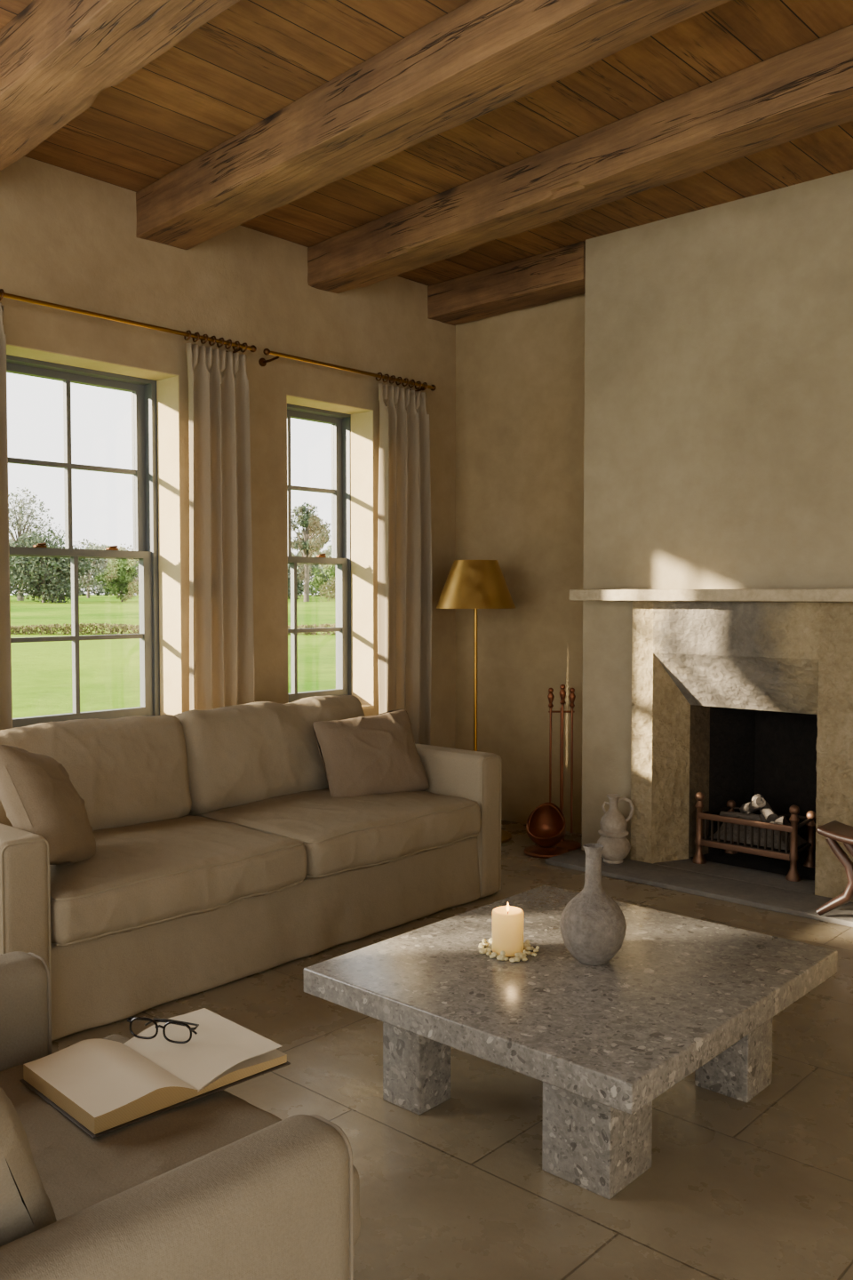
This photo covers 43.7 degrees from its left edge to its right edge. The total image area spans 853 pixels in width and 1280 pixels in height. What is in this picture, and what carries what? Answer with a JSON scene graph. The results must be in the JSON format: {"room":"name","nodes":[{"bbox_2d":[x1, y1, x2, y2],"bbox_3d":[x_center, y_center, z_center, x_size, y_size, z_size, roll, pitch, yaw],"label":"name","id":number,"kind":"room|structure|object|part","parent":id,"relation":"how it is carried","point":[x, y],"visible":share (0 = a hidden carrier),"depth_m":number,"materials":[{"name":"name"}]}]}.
{"room":"traditional dwelling","nodes":[
{"label":"traditional dwelling","id":0,"kind":"room"},
{"bbox_2d":[0,156,455,748],"bbox_3d":[-2.327,-0.378,3.630,0.320,2.980,7.100,2,3,42],"label":"wall","id":1,"kind":"structure","parent":0,"point":[68,238],"depth_m":5.04,"materials":[{"name":"paint"}]},
{"bbox_2d":[6,354,159,727],"bbox_3d":[-1.652,-0.382,4.503,0.137,1.592,1.132,2,3,42],"label":"window","id":2,"kind":"structure","parent":1,"relation":"in","point":[144,399],"depth_m":4.80,"materials":[{"name":"grey paint"}]},
{"bbox_2d":[0,291,256,352],"bbox_3d":[-1.348,-1.297,4.337,0.135,0.056,1.572,2,3,42],"label":"curtain rod","id":3,"kind":"object","parent":1,"relation":"attached to","point":[252,348],"visible":0.89,"depth_m":4.35,"materials":[{"name":"gold metal"}]},
{"bbox_2d":[0,288,12,730],"bbox_3d":[-1.676,-0.113,3.938,0.111,2.395,0.281,2,3,42],"label":"curtain","id":4,"kind":"object","parent":3,"relation":"hanging from","point":[5,647],"visible":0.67,"depth_m":4.01,"materials":[{"name":"fabric"}]},
{"bbox_2d":[184,329,255,710],"bbox_3d":[-0.930,-0.149,4.770,0.107,2.395,0.332,2,4,45],"label":"curtain","id":5,"kind":"object","parent":3,"relation":"hanging from","point":[222,674],"visible":0.64,"depth_m":4.75,"materials":[{"name":"fabric"}]},
{"bbox_2d":[6,344,374,715],"bbox_3d":[-2.033,-0.347,3.844,0.168,1.580,5.050,2,3,42],"label":"window reveal","id":6,"kind":"structure","parent":1,"relation":"attached to","point":[167,384],"depth_m":4.85,"materials":[{"name":"paint"}]},
{"bbox_2d":[287,403,351,702],"bbox_3d":[-0.668,-0.429,5.594,0.137,1.592,0.672,2,3,42],"label":"window","id":7,"kind":"structure","parent":1,"relation":"in","point":[340,491],"depth_m":5.77,"materials":[{"name":"grey paint"}]},
{"bbox_2d":[258,348,436,391],"bbox_3d":[-0.391,-1.343,5.399,0.135,0.056,1.192,2,3,42],"label":"curtain rod","id":8,"kind":"object","parent":1,"relation":"attached to","point":[262,362],"visible":0.91,"depth_m":5.22,"materials":[{"name":"gold metal"}]},
{"bbox_2d":[376,372,431,744],"bbox_3d":[-0.124,-0.188,5.662,0.111,2.395,0.374,2,3,42],"label":"curtain","id":9,"kind":"object","parent":8,"relation":"hanging from","point":[404,524],"visible":0.74,"depth_m":5.66,"materials":[{"name":"fabric"}]},
{"bbox_2d":[0,0,852,286],"bbox_3d":[-0.105,-1.845,1.698,6.120,0.120,7.700,2,3,42],"label":"ceiling","id":10,"kind":"structure","parent":0,"point":[255,59],"depth_m":3.79,"materials":[{"name":"brown wood"}]},
{"bbox_2d":[0,0,239,171],"bbox_3d":[0.138,-1.696,1.897,0.249,0.192,5.598,-2,3,-43],"label":"ceiling beam","id":11,"kind":"structure","parent":10,"relation":"attached to","point":[57,57],"depth_m":3.05,"materials":[{"name":"brown wood"}]},
{"bbox_2d":[136,0,731,249],"bbox_3d":[0.748,-1.725,2.578,0.268,0.192,5.598,-2,3,-43],"label":"ceiling beam","id":12,"kind":"structure","parent":10,"relation":"attached to","point":[479,58],"depth_m":3.38,"materials":[{"name":"brown wood"}]},
{"bbox_2d":[427,241,585,325],"bbox_3d":[0.461,-1.862,5.622,0.229,0.183,1.072,-2,4,-45],"label":"ceiling beam","id":13,"kind":"structure","parent":10,"relation":"attached to","point":[556,275],"depth_m":5.53,"materials":[{"name":"brown wood"}]},
{"bbox_2d":[307,24,852,293],"bbox_3d":[1.366,-1.755,3.268,0.232,0.193,5.598,-2,3,-42],"label":"ceiling beam","id":14,"kind":"structure","parent":10,"relation":"attached to","point":[807,89],"depth_m":3.90,"materials":[{"name":"brown wood"}]},
{"bbox_2d":[51,819,852,1279],"bbox_3d":[-0.105,1.252,1.833,6.120,0.120,7.700,2,3,42],"label":"floor","id":15,"kind":"structure","parent":0,"point":[761,1188],"depth_m":2.46,"materials":[{"name":"tile"}]},
{"bbox_2d":[0,951,360,1279],"bbox_3d":[-0.721,0.814,1.473,0.977,0.783,1.116,2,3,44],"label":"armchair","id":16,"kind":"object","parent":15,"relation":"on","point":[216,1186],"visible":0.72,"depth_m":1.37,"materials":[{"name":"fabric"}]},
{"bbox_3d":[-1.057,0.901,1.743,0.125,0.581,0.905,2,3,44],"label":"arm","id":17,"kind":"part","parent":16,"relation":"part of","materials":[{"name":"fabric"}]},
{"bbox_2d":[0,1086,56,1246],"bbox_3d":[-0.646,0.614,1.319,0.455,0.400,0.228,1,3,26],"label":"throw pillow","id":18,"kind":"object","parent":16,"relation":"on","point":[26,1207],"visible":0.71,"depth_m":1.22,"materials":[{"name":"fabric"}]},
{"bbox_2d":[19,1008,290,1138],"bbox_3d":[-0.471,0.738,1.864,0.376,0.040,0.270,-2,3,-44],"label":"open book","id":19,"kind":"object","parent":16,"relation":"on","point":[102,1086],"visible":0.98,"depth_m":1.82,"materials":[{"name":"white paper"}]},
{"bbox_2d":[127,1016,199,1043],"bbox_3d":[-0.474,0.702,1.935,0.140,0.040,0.047,1,3,16],"label":"eyeglasses","id":20,"kind":"object","parent":19,"relation":"on","point":[167,1021],"visible":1,"depth_m":1.92,"materials":[{"name":"black plastic"}]},
{"bbox_3d":[-0.443,0.939,1.151,0.122,0.556,0.905,2,3,44],"label":"arm","id":21,"kind":"part","parent":16,"relation":"part of","materials":[{"name":"fabric"}]},
{"bbox_2d":[0,1034,360,1246],"bbox_3d":[-0.668,0.859,1.528,0.726,0.180,0.967,2,3,44],"label":"seat cushion","id":22,"kind":"object","parent":16,"relation":"on","point":[77,1172],"depth_m":1.65,"materials":[{"name":"fabric"}]},
{"bbox_2d":[0,694,501,1041],"bbox_3d":[-0.794,0.685,4.018,1.103,0.819,2.190,2,3,42],"label":"sofa","id":23,"kind":"object","parent":15,"relation":"on","point":[225,853],"visible":0.86,"depth_m":3.73,"materials":[{"name":"fabric"}]},
{"bbox_3d":[-1.474,0.827,3.264,1.028,0.596,0.150,2,3,42],"label":"arm","id":24,"kind":"part","parent":23,"relation":"part of","materials":[{"name":"fabric"}]},
{"bbox_2d":[0,744,95,864],"bbox_3d":[-1.167,0.516,3.272,0.261,0.429,0.465,0,2,5],"label":"throw pillow","id":25,"kind":"object","parent":23,"relation":"on","point":[38,796],"visible":0.8,"depth_m":3.12,"materials":[{"name":"beige fabric"}]},
{"bbox_2d":[0,714,191,831],"bbox_3d":[-1.279,0.513,3.792,0.344,0.456,0.956,2,3,42],"label":"cushion","id":26,"kind":"object","parent":23,"relation":"on","point":[128,772],"depth_m":3.81,"materials":[{"name":"fabric"}]},
{"bbox_2d":[49,815,307,946],"bbox_3d":[-0.982,0.768,3.558,0.762,0.213,0.946,2,3,42],"label":"seat cushion","id":27,"kind":"object","parent":23,"relation":"on","point":[148,876],"depth_m":3.35,"materials":[{"name":"fabric"}]},
{"bbox_3d":[-0.809,0.764,4.034,1.064,0.660,2.144,2,3,42],"label":"frame","id":28,"kind":"part","parent":23,"relation":"part of","materials":[{"name":"fabric"}]},
{"bbox_2d":[174,694,365,815],"bbox_3d":[-0.646,0.480,4.503,0.347,0.451,1.000,2,3,42],"label":"cushion","id":29,"kind":"object","parent":23,"relation":"on","point":[241,756],"depth_m":4.26,"materials":[{"name":"fabric"}]},
{"bbox_2d":[193,787,481,878],"bbox_3d":[-0.347,0.737,4.262,0.761,0.216,0.944,2,3,42],"label":"seat cushion","id":30,"kind":"object","parent":23,"relation":"on","point":[367,836],"depth_m":4.06,"materials":[{"name":"fabric"}]},
{"bbox_2d":[312,709,429,797],"bbox_3d":[-0.229,0.491,4.474,0.481,0.364,0.225,-2,3,-36],"label":"throw pillow","id":31,"kind":"object","parent":23,"relation":"on","point":[378,754],"visible":0.95,"depth_m":4.39,"materials":[{"name":"beige fabric"}]},
{"bbox_3d":[-0.106,0.761,4.782,1.028,0.596,0.140,2,3,42],"label":"arm","id":32,"kind":"part","parent":23,"relation":"part of","materials":[{"name":"fabric"}]},
{"bbox_2d":[436,560,515,843],"bbox_3d":[0.255,0.309,5.535,0.414,1.443,0.414,2,3,42],"label":"floor lamp","id":33,"kind":"object","parent":15,"relation":"on","point":[469,584],"visible":0.73,"depth_m":5.38,"materials":[{"name":"gold metal"}]},
{"bbox_3d":[0.255,-0.288,5.509,0.414,0.248,0.414,2,3,42],"label":"lamp shade","id":34,"kind":"part","parent":33,"relation":"part of","materials":[{"name":"gold metal"}]},
{"bbox_2d":[523,802,568,858],"bbox_3d":[0.585,0.923,5.211,0.224,0.244,0.232,2,3,42],"label":"coal scuttle","id":35,"kind":"object","parent":15,"relation":"on","point":[546,826],"visible":0.99,"depth_m":5.24,"materials":[{"name":"orange metal"}]},
{"bbox_3d":[0.588,0.870,5.212,0.190,0.140,0.009,1,3,15],"label":"handle","id":36,"kind":"part","parent":35,"relation":"part of","materials":[{"name":"orange metal"}]},
{"bbox_2d":[547,684,581,850],"bbox_3d":[0.676,0.628,5.344,0.200,0.822,0.200,2,3,42],"label":"fireplace tool set","id":37,"kind":"object","parent":15,"relation":"on","point":[570,844],"visible":0.92,"depth_m":5.32,"materials":[{"name":"orange metal"}]},
{"bbox_2d":[304,885,838,1199],"bbox_3d":[0.384,0.983,2.724,0.940,0.340,1.025,2,3,42],"label":"coffee table","id":38,"kind":"object","parent":15,"relation":"on","point":[681,996],"visible":0.94,"depth_m":2.51,"materials":[{"name":"stone"}]},
{"bbox_3d":[-0.024,1.016,2.672,0.125,0.278,0.120,2,3,42],"label":"leg","id":39,"kind":"part","parent":38,"relation":"part of","materials":[{"name":"stone"}]},
{"bbox_2d":[492,901,523,956],"bbox_3d":[0.211,0.745,2.765,0.082,0.132,0.082,2,3,42],"label":"candle","id":40,"kind":"object","parent":38,"relation":"on","point":[508,921],"visible":0.98,"depth_m":2.73,"materials":[{"name":"beige wax"}]},
{"bbox_2d":[479,937,539,962],"bbox_3d":[0.210,0.799,2.768,0.163,0.025,0.151,2,3,42],"label":"ring","id":41,"kind":"object","parent":38,"relation":"on","point":[519,956],"visible":0.76,"depth_m":2.73,"materials":[{"name":"beige stone"}]},
{"bbox_2d":[560,843,626,965],"bbox_3d":[0.422,0.666,2.695,0.167,0.295,0.166,2,3,42],"label":"clay vase","id":42,"kind":"object","parent":38,"relation":"on","point":[593,925],"visible":1,"depth_m":2.65,"materials":[{"name":"grey ceramic"}]},
{"bbox_3d":[0.377,1.030,2.348,0.175,0.278,0.175,2,3,42],"label":"leg","id":43,"kind":"part","parent":38,"relation":"part of","materials":[{"name":"stone"}]},
{"bbox_3d":[0.795,1.013,2.752,0.145,0.278,0.145,2,3,42],"label":"leg","id":44,"kind":"part","parent":38,"relation":"part of","materials":[{"name":"stone"}]},
{"bbox_2d":[544,848,852,927],"bbox_3d":[1.349,1.060,4.622,1.700,0.022,0.480,2,3,42],"label":"hearth slab","id":45,"kind":"object","parent":15,"relation":"on","point":[772,892],"visible":0.9,"depth_m":4.60,"materials":[{"name":"stone"}]},
{"bbox_2d":[596,793,634,863],"bbox_3d":[0.870,0.877,4.958,0.160,0.313,0.160,2,3,42],"label":"jug","id":46,"kind":"object","parent":45,"relation":"on","point":[613,832],"visible":0.99,"depth_m":4.91,"materials":[{"name":"ceramic"}]},
{"bbox_3d":[0.834,0.779,4.954,0.039,0.057,0.011,0,2,0],"label":"handle","id":47,"kind":"part","parent":46,"relation":"part of","materials":[{"name":"ceramic"}]},
{"bbox_3d":[0.926,0.790,4.954,0.080,0.120,0.014,0,2,0],"label":"handle","id":48,"kind":"part","parent":46,"relation":"part of","materials":[{"name":"ceramic"}]},
{"bbox_2d":[692,792,816,881],"bbox_3d":[1.522,0.872,4.889,0.514,0.330,0.324,2,3,42],"label":"grate","id":49,"kind":"object","parent":45,"relation":"on","point":[730,846],"visible":0.95,"depth_m":4.82,"materials":[{"name":"copper"},{"name":"dark iron"}]},
{"bbox_3d":[1.268,0.870,4.943,0.064,0.330,0.064,2,3,42],"label":"post","id":50,"kind":"part","parent":49,"relation":"part of","materials":[{"name":"metal"}]},
{"bbox_3d":[1.464,0.897,5.117,0.064,0.260,0.064,2,3,42],"label":"post","id":51,"kind":"part","parent":49,"relation":"part of","materials":[{"name":"metal"}]},
{"bbox_3d":[1.429,0.943,4.789,0.450,0.028,0.010,2,3,42],"label":"rail","id":52,"kind":"part","parent":49,"relation":"part of","materials":[{"name":"metal"}]},
{"bbox_3d":[1.429,0.818,4.783,0.450,0.028,0.010,2,3,42],"label":"rail","id":53,"kind":"part","parent":49,"relation":"part of","materials":[{"name":"metal"}]},
{"bbox_2d":[703,806,812,854],"bbox_3d":[1.522,0.871,4.889,0.466,0.131,0.276,2,3,42],"label":"basket","id":54,"kind":"object","parent":49,"relation":"on","point":[709,842],"depth_m":4.79,"materials":[{"name":"metal"}]},
{"bbox_2d":[709,812,807,850],"bbox_3d":[1.522,0.852,4.888,0.380,0.129,0.220,2,3,42],"label":"heap","id":55,"kind":"object","parent":49,"relation":"in","point":[801,841],"visible":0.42,"depth_m":4.81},
{"bbox_2d":[739,797,766,813],"bbox_3d":[1.503,0.766,4.910,0.049,0.116,0.191,0,3,-8],"label":"log","id":56,"kind":"object","parent":55,"relation":"on","point":[758,803],"visible":0.94,"depth_m":4.85,"materials":[{"name":"white wood"}]},
{"bbox_2d":[720,810,786,824],"bbox_3d":[1.491,0.819,4.867,0.295,0.067,0.058,2,3,36],"label":"log","id":57,"kind":"object","parent":55,"relation":"on","point":[782,820],"visible":0.49,"depth_m":4.86,"materials":[{"name":"grey wood"}]},
{"bbox_2d":[752,793,778,823],"bbox_3d":[1.546,0.771,4.868,0.057,0.103,0.200,0,2,-2],"label":"log","id":58,"kind":"object","parent":55,"relation":"on","point":[767,811],"visible":0.73,"depth_m":4.81,"materials":[{"name":"white wood"}]},
{"bbox_3d":[1.602,0.883,4.642,0.064,0.330,0.064,2,3,42],"label":"post","id":59,"kind":"part","parent":49,"relation":"part of","materials":[{"name":"metal"}]},
{"bbox_3d":[1.754,0.908,4.857,0.064,0.260,0.064,2,3,42],"label":"post","id":60,"kind":"part","parent":49,"relation":"part of","materials":[{"name":"metal"}]},
{"bbox_2d":[816,820,852,915],"bbox_3d":[1.683,0.895,4.051,0.349,0.349,0.180,2,3,42],"label":"wooden stool","id":61,"kind":"object","parent":45,"relation":"on","point":[835,830],"visible":1,"depth_m":4.06,"materials":[{"name":"brown wood"}]},
{"bbox_3d":[1.683,0.746,4.045,0.340,0.051,0.180,2,3,42],"label":"seat","id":62,"kind":"part","parent":61,"relation":"part of","materials":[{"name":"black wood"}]},
{"bbox_3d":[1.654,0.905,4.159,0.163,0.318,0.042,2,3,42],"label":"leg","id":63,"kind":"part","parent":61,"relation":"part of","materials":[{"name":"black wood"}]},
{"bbox_2d":[569,588,852,902],"bbox_3d":[1.556,0.416,4.821,1.659,1.291,0.787,2,3,42],"label":"fireplace","id":64,"kind":"object","parent":15,"relation":"on","point":[748,696],"visible":0.96,"depth_m":4.89,"materials":[{"name":"stone"}]},
{"bbox_2d":[569,588,852,601],"bbox_3d":[1.355,-0.192,4.571,1.659,0.054,0.188,2,3,42],"label":"mantel shelf","id":65,"kind":"object","parent":64,"relation":"attached to","point":[774,595],"depth_m":4.55,"materials":[{"name":"stone"}]},
{"bbox_2d":[455,293,585,833],"bbox_3d":[2.355,-0.411,4.406,5.600,2.980,0.320,2,3,42],"label":"wall","id":66,"kind":"structure","parent":0,"point":[520,373],"depth_m":5.83,"materials":[{"name":"paint"}]},
{"bbox_2d":[582,169,852,859],"bbox_3d":[1.486,-0.427,4.770,1.660,2.980,0.300,2,3,42],"label":"wall","id":67,"kind":"structure","parent":0,"point":[718,437],"depth_m":4.74,"materials":[{"name":"paint"}]},
{"label":"outside","id":68,"kind":"structure","parent":0,"visible":0},
{"bbox_2d":[9,594,335,718],"bbox_3d":[-61.164,-6.167,162.609,300.000,1.571,480.000,2,3,42],"label":"lawn","id":69,"kind":"structure","parent":68,"point":[109,668],"depth_m":26.43,"materials":[{"name":"green plant"}]},
{"bbox_2d":[8,541,17,590],"bbox_3d":[-46.285,-7.490,113.880,8.757,7.244,7.611,2,3,42],"label":"tree","id":70,"kind":"object","parent":69,"relation":"on","point":[14,541],"visible":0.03,"depth_m":113.32,"materials":[{"name":"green plant"}]},
{"bbox_2d":[8,487,64,600],"bbox_3d":[-46.689,-11.200,124.501,8.208,13.434,9.881,2,3,42],"label":"tree","id":71,"kind":"object","parent":69,"relation":"on","point":[20,525],"visible":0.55,"depth_m":124.52,"materials":[{"name":"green plant"}]},
{"bbox_2d":[9,528,95,603],"bbox_3d":[-38.167,-7.057,105.372,10.161,7.848,10.220,2,3,42],"label":"tree","id":72,"kind":"object","parent":69,"relation":"on","point":[30,567],"visible":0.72,"depth_m":104.19,"materials":[{"name":"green plant"}]},
{"bbox_2d":[68,538,112,598],"bbox_3d":[-46.033,-9.665,144.371,7.724,8.170,6.648,2,3,42],"label":"tree","id":73,"kind":"object","parent":69,"relation":"on","point":[96,564],"visible":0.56,"depth_m":144.09,"materials":[{"name":"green plant"}]},
{"bbox_2d":[94,559,138,601],"bbox_3d":[-33.972,-6.780,117.792,5.546,5.382,5.188,2,3,42],"label":"tree","id":74,"kind":"object","parent":69,"relation":"on","point":[120,572],"visible":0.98,"depth_m":116.77,"materials":[{"name":"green plant"}]},
{"bbox_2d":[118,544,138,596],"bbox_3d":[-39.798,-10.354,149.681,8.558,8.778,9.707,2,3,42],"label":"tree","id":75,"kind":"object","parent":69,"relation":"on","point":[136,579],"visible":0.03,"depth_m":147.90,"materials":[{"name":"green plant"}]},
{"bbox_2d":[8,536,335,596],"bbox_3d":[-37.888,-12.615,181.642,129.558,11.683,114.594,2,3,42],"label":"woodland","id":76,"kind":"object","parent":69,"relation":"on","point":[328,553],"visible":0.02,"depth_m":174.06,"materials":[{"name":"green plant"}]},
{"bbox_2d":[10,622,335,635],"bbox_3d":[-9.837,-0.452,41.854,55.059,0.602,1.522,0,2,-1],"label":"hedge","id":77,"kind":"object","parent":69,"relation":"on","point":[28,628],"visible":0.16,"depth_m":41.55,"materials":[{"name":"green plant"}]},
{"bbox_2d":[288,556,325,599],"bbox_3d":[-18.617,-8.609,139.225,9.549,7.262,8.702,2,3,42],"label":"tree","id":78,"kind":"object","parent":69,"relation":"on","point":[300,586],"visible":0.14,"depth_m":139.55,"materials":[{"name":"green plant"}]},
{"bbox_2d":[291,502,331,601],"bbox_3d":[-13.331,-9.839,119.575,6.290,11.342,5.864,2,3,42],"label":"tree","id":79,"kind":"object","parent":69,"relation":"on","point":[308,543],"visible":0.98,"depth_m":119.10,"materials":[{"name":"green plant"}]},
{"bbox_2d":[309,564,335,601],"bbox_3d":[-10.443,-6.765,124.514,5.646,4.944,6.935,2,3,42],"label":"tree","id":80,"kind":"object","parent":69,"relation":"on","point":[329,591],"visible":0.41,"depth_m":123.76,"materials":[{"name":"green plant"}]}
]}

